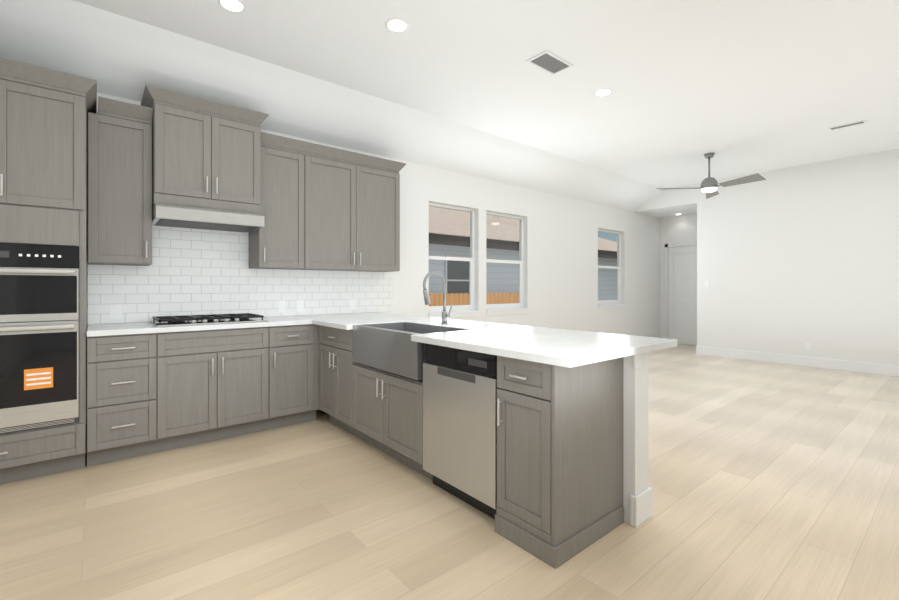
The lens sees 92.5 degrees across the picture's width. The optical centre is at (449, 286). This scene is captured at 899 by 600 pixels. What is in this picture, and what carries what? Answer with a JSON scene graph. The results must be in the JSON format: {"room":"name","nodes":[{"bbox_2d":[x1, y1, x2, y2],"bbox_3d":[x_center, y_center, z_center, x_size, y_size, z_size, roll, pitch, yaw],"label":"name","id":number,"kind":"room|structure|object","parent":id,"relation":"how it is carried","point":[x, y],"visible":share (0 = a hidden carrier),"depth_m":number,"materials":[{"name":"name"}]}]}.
{"room":"kitchen","nodes":[
{"label":"kitchen","id":0,"kind":"room"},
{"bbox_2d":[86,92,659,444],"bbox_3d":[0.515,-0.165,6.077,10.610,2.730,0.150,0,0,-40],"label":"wall","id":1,"kind":"structure","parent":0,"point":[560,262],"depth_m":6.78,"materials":[{"name":"white paint"}]},
{"bbox_2d":[88,108,151,265],"bbox_3d":[-2.507,-0.718,3.277,0.378,1.090,0.323,0,0,-40],"label":"upper cabinet","id":2,"kind":"object","parent":1,"relation":"attached to","point":[119,143],"depth_m":3.15,"materials":[{"name":"grey wood"}]},
{"bbox_2d":[148,96,263,214],"bbox_3d":[-2.040,-1.012,3.611,0.760,0.779,0.403,0,0,-40],"label":"upper cabinet","id":3,"kind":"object","parent":1,"relation":"attached to","point":[202,157],"depth_m":3.43,"materials":[{"name":"grey wood"}]},
{"bbox_2d":[152,203,263,232],"bbox_3d":[-2.005,-0.559,3.569,0.758,0.119,0.495,0,0,-40],"label":"range hood","id":4,"kind":"object","parent":3,"relation":"attached to","point":[167,215],"visible":0.88,"depth_m":3.40,"materials":[{"name":"silver metal"}]},
{"bbox_2d":[88,225,392,323],"bbox_3d":[-1.706,-0.167,4.143,2.719,0.902,0.006,0,0,-40],"label":"backsplash","id":5,"kind":"structure","parent":1,"relation":"attached to","point":[190,271],"depth_m":3.82,"materials":[{"name":"tile"}]},
{"bbox_2d":[110,304,121,318],"bbox_3d":[-2.621,0.195,3.381,0.072,0.116,0.005,0,0,-40],"label":"outlet","id":6,"kind":"object","parent":5,"relation":"attached to","point":[115,311],"visible":1,"depth_m":3.38,"materials":[{"name":"white plastic"}]},
{"bbox_2d":[278,300,285,312],"bbox_3d":[-1.633,0.190,4.195,0.072,0.116,0.005,0,0,-40],"label":"outlet","id":7,"kind":"object","parent":5,"relation":"attached to","point":[281,306],"visible":1,"depth_m":4.19,"materials":[{"name":"white plastic"}]},
{"bbox_2d":[297,300,303,311],"bbox_3d":[-1.494,0.190,4.310,0.072,0.116,0.005,0,0,-40],"label":"outlet","id":8,"kind":"object","parent":5,"relation":"attached to","point":[300,305],"visible":1,"depth_m":4.31,"materials":[{"name":"white plastic"}]},
{"bbox_2d":[349,299,354,309],"bbox_3d":[-1.055,0.190,4.672,0.072,0.116,0.005,0,0,-40],"label":"outlet","id":9,"kind":"object","parent":5,"relation":"attached to","point":[351,304],"visible":1,"depth_m":4.67,"materials":[{"name":"white plastic"}]},
{"bbox_2d":[249,140,311,269],"bbox_3d":[-1.589,-0.718,4.034,0.467,1.090,0.323,0,0,-40],"label":"upper cabinet","id":10,"kind":"object","parent":1,"relation":"attached to","point":[284,241],"depth_m":3.92,"materials":[{"name":"grey wood"}]},
{"bbox_2d":[312,152,399,271],"bbox_3d":[-1.070,-0.718,4.462,1.111,1.090,0.323,0,0,-40],"label":"upper cabinet","id":11,"kind":"object","parent":1,"relation":"attached to","point":[321,207],"depth_m":4.34,"materials":[{"name":"grey wood"}]},
{"bbox_2d":[429,203,479,317],"bbox_3d":[0.034,-0.338,5.655,0.850,1.465,0.160,0,0,-40],"label":"window","id":12,"kind":"structure","parent":1,"relation":"in","point":[461,310],"depth_m":5.76,"materials":[{"name":"white plastic"}]},
{"bbox_2d":[486,211,528,314],"bbox_3d":[0.813,-0.338,6.297,0.870,1.465,0.160,0,0,-40],"label":"window","id":13,"kind":"structure","parent":1,"relation":"in","point":[504,309],"depth_m":6.39,"materials":[{"name":"white plastic"}]},
{"bbox_2d":[598,229,625,308],"bbox_3d":[3.001,-0.338,8.101,0.940,1.465,0.160,0,0,-40],"label":"window","id":14,"kind":"structure","parent":1,"relation":"in","point":[607,303],"depth_m":8.23,"materials":[{"name":"white plastic"}]},
{"bbox_2d":[0,344,898,599],"bbox_3d":[3.209,1.250,2.888,10.870,0.100,8.600,0,0,-40],"label":"floor","id":15,"kind":"structure","parent":0,"point":[771,481],"depth_m":2.23,"materials":[{"name":"brown wood"}]},
{"bbox_2d":[0,57,96,483],"bbox_3d":[-2.850,-0.074,2.773,0.893,2.549,0.662,0,0,-40],"label":"tall cabinet","id":16,"kind":"object","parent":15,"relation":"on","point":[44,111],"visible":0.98,"depth_m":2.68,"materials":[{"name":"grey wood"}]},
{"bbox_2d":[0,243,78,433],"bbox_3d":[-2.841,0.308,2.719,0.766,1.132,0.644,0,0,-40],"label":"wall oven","id":17,"kind":"object","parent":16,"relation":"in","point":[39,336],"visible":1,"depth_m":2.64,"materials":[{"name":"silver metal"}]},
{"bbox_2d":[87,332,170,466],"bbox_3d":[-2.388,0.762,3.177,0.436,0.876,0.626,0,0,-40],"label":"base cabinet","id":18,"kind":"object","parent":15,"relation":"on","point":[150,393],"depth_m":2.95,"materials":[{"name":"grey wood"}]},
{"bbox_2d":[171,326,278,449],"bbox_3d":[-1.948,0.762,3.540,0.821,0.876,0.626,0,0,-40],"label":"base cabinet","id":19,"kind":"object","parent":15,"relation":"on","point":[225,382],"depth_m":3.32,"materials":[{"name":"grey wood"}]},
{"bbox_2d":[86,313,357,336],"bbox_3d":[-1.773,0.304,3.666,2.010,0.038,0.659,0,0,-39],"label":"countertop","id":20,"kind":"structure","parent":19,"relation":"on","point":[93,330],"depth_m":3.21,"materials":[{"name":"white stone"}]},
{"bbox_2d":[150,313,268,326],"bbox_3d":[-1.948,0.261,3.500,0.760,0.046,0.524,0,0,-40],"label":"cooktop","id":21,"kind":"object","parent":20,"relation":"in","point":[166,321],"visible":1,"depth_m":3.40,"materials":[{"name":"black metal"}]},
{"bbox_2d":[279,324,317,427],"bbox_3d":[-1.529,0.762,3.885,0.498,0.876,0.626,0,0,-40],"label":"base cabinet","id":22,"kind":"object","parent":15,"relation":"on","point":[298,344],"depth_m":3.69,"materials":[{"name":"grey wood"}]},
{"bbox_2d":[318,325,353,434],"bbox_3d":[-0.713,0.762,3.711,0.573,0.876,0.716,0,0,-40],"label":"base cabinet","id":23,"kind":"object","parent":15,"relation":"on","point":[335,345],"depth_m":3.53,"materials":[{"name":"grey wood"}]},
{"bbox_2d":[354,362,432,479],"bbox_3d":[-0.231,0.893,3.126,0.573,0.615,0.915,0,0,-40],"label":"base cabinet","id":24,"kind":"object","parent":15,"relation":"on","point":[388,407],"depth_m":2.90,"materials":[{"name":"grey wood"}]},
{"bbox_2d":[495,356,623,568],"bbox_3d":[0.558,0.762,2.159,0.585,0.876,0.349,0,0,-40],"label":"base cabinet","id":25,"kind":"object","parent":15,"relation":"on","point":[559,465],"depth_m":1.98,"materials":[{"name":"grey wood"}]},
{"bbox_2d":[423,343,498,518],"bbox_3d":[0.253,0.765,2.533,0.573,0.867,0.610,0,0,-40],"label":"dishwasher","id":26,"kind":"object","parent":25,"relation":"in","point":[460,387],"visible":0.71,"depth_m":2.31,"materials":[{"name":"silver metal"}]},
{"bbox_2d":[310,312,676,367],"bbox_3d":[-0.181,0.304,3.287,0.994,0.038,3.269,0,0,-39],"label":"countertop","id":27,"kind":"structure","parent":25,"relation":"on","point":[562,347],"depth_m":2.34,"materials":[{"name":"white stone"}]},
{"bbox_2d":[353,322,471,379],"bbox_3d":[-0.282,0.426,3.081,0.472,0.277,0.844,0,0,-40],"label":"farmhouse sink","id":28,"kind":"object","parent":27,"relation":"in","point":[391,348],"visible":0.65,"depth_m":2.93,"materials":[{"name":"silver metal"}]},
{"bbox_2d":[423,271,451,324],"bbox_3d":[-0.088,0.082,3.208,0.231,0.404,0.111,0,0,-40],"label":"faucet","id":29,"kind":"object","parent":27,"relation":"on","point":[445,315],"visible":1,"depth_m":3.24,"materials":[{"name":"silver metal"}]},
{"bbox_2d":[0,0,898,217],"bbox_3d":[3.161,-1.691,2.868,10.610,0.558,8.470,0,0,-40],"label":"ceiling","id":30,"kind":"structure","parent":0,"point":[741,87],"depth_m":3.66,"materials":[{"name":"white paint"}]},
{"bbox_2d":[217,0,246,12],"bbox_3d":[-1.422,-1.847,2.813,0.174,0.005,0.174,0,0,-40],"label":"recessed light","id":31,"kind":"object","parent":30,"relation":"in","point":[238,6],"visible":1,"depth_m":2.82,"materials":[{"name":"white plastic"}]},
{"bbox_2d":[385,17,408,31],"bbox_3d":[-0.371,-1.847,3.039,0.174,0.005,0.174,0,0,-40],"label":"recessed light","id":32,"kind":"object","parent":30,"relation":"in","point":[395,24],"visible":1,"depth_m":3.03,"materials":[{"name":"white plastic"}]},
{"bbox_2d":[526,50,573,74],"bbox_3d":[0.830,-1.846,3.555,0.360,0.008,0.210,0,0,-40],"label":"ceiling vent","id":33,"kind":"object","parent":30,"relation":"in","point":[549,62],"visible":1,"depth_m":3.55,"materials":[{"name":"white metal"}]},
{"bbox_2d":[593,88,612,95],"bbox_3d":[1.456,-1.847,4.083,0.174,0.005,0.174,0,0,-40],"label":"recessed light","id":34,"kind":"object","parent":30,"relation":"in","point":[602,91],"visible":1,"depth_m":4.08,"materials":[{"name":"white plastic"}]},
{"bbox_2d":[656,153,765,198],"bbox_3d":[3.709,-1.585,5.974,1.222,0.527,1.217,0,0,-40],"label":"ceiling fan","id":35,"kind":"object","parent":30,"relation":"hanging from","point":[709,185],"visible":1,"depth_m":5.90,"materials":[{"name":"silver metal"}]},
{"bbox_2d":[828,120,866,130],"bbox_3d":[4.539,-1.846,4.915,0.120,0.008,0.320,0,0,-40],"label":"ceiling vent","id":36,"kind":"object","parent":30,"relation":"in","point":[847,125],"visible":0.96,"depth_m":4.91,"materials":[{"name":"white metal"}]},
{"bbox_2d":[623,352,647,522],"bbox_3d":[-0.033,0.762,3.448,0.140,0.875,3.209,0,0,-40],"label":"wall","id":37,"kind":"structure","parent":0,"point":[635,432],"depth_m":2.20,"materials":[{"name":"white paint"}]},
{"bbox_2d":[630,354,652,526],"bbox_3d":[-0.024,0.762,3.434,0.176,0.875,3.209,0,0,-40],"label":"baseboard","id":38,"kind":"structure","parent":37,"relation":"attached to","point":[641,507],"depth_m":2.17,"materials":[{"name":"white wood"}]},
{"bbox_2d":[660,213,696,345],"bbox_3d":[4.982,-0.165,8.904,0.120,2.730,1.170,0,0,-40],"label":"wall","id":39,"kind":"structure","parent":0,"point":[678,229],"depth_m":9.15,"materials":[{"name":"white paint"}]},
{"bbox_2d":[665,242,696,344],"bbox_3d":[4.904,0.142,8.844,0.075,2.115,0.965,0,0,-40],"label":"hall door","id":40,"kind":"structure","parent":39,"relation":"in","point":[681,295],"depth_m":8.97,"materials":[{"name":"white wood"}]},
{"bbox_2d":[634,149,898,365],"bbox_3d":[6.330,-0.350,5.461,0.120,3.100,8.200,0,0,-39],"label":"wall","id":41,"kind":"structure","parent":0,"point":[792,260],"depth_m":6.51,"materials":[{"name":"white paint"}]},
{"bbox_2d":[704,281,708,286],"bbox_3d":[4.519,-0.053,7.556,0.008,0.116,0.076,0,0,-40],"label":"switch plate","id":42,"kind":"object","parent":41,"relation":"attached to","point":[706,283],"visible":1,"depth_m":7.56,"materials":[{"name":"white plastic"}]},
{"bbox_2d":[696,346,898,376],"bbox_3d":[6.635,1.125,4.984,0.016,0.150,7.016,0,0,-39],"label":"baseboard","id":43,"kind":"structure","parent":41,"relation":"attached to","point":[864,367],"depth_m":6.51,"materials":[{"name":"white wood"}]},
{"bbox_2d":[805,343,810,350],"bbox_3d":[5.402,0.900,6.487,0.006,0.116,0.072,0,0,-40],"label":"outlet","id":44,"kind":"object","parent":41,"relation":"attached to","point":[807,346],"visible":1,"depth_m":6.48,"materials":[{"name":"white plastic"}]},
{"label":"outside","id":45,"kind":"structure","parent":0,"visible":0},
{"bbox_3d":[0.457,1.625,15.101,32.000,0.050,13.850,0,0,-39],"label":"ground","id":46,"kind":"structure","parent":45,"visible":0},
{"bbox_2d":[429,292,518,305],"bbox_3d":[0.037,0.870,9.772,9.573,1.460,0.060,0,0,-40],"label":"fence","id":47,"kind":"object","parent":46,"relation":"on","point":[465,300],"depth_m":10.01,"materials":[{"name":"brown wood"}]},
{"bbox_2d":[429,206,616,299],"bbox_3d":[-1.381,-1.200,13.165,23.300,5.600,5.700,0,0,-40],"label":"house","id":48,"kind":"structure","parent":46,"relation":"on","point":[463,274],"depth_m":12.47,"materials":[{"name":"grey"}]}
]}

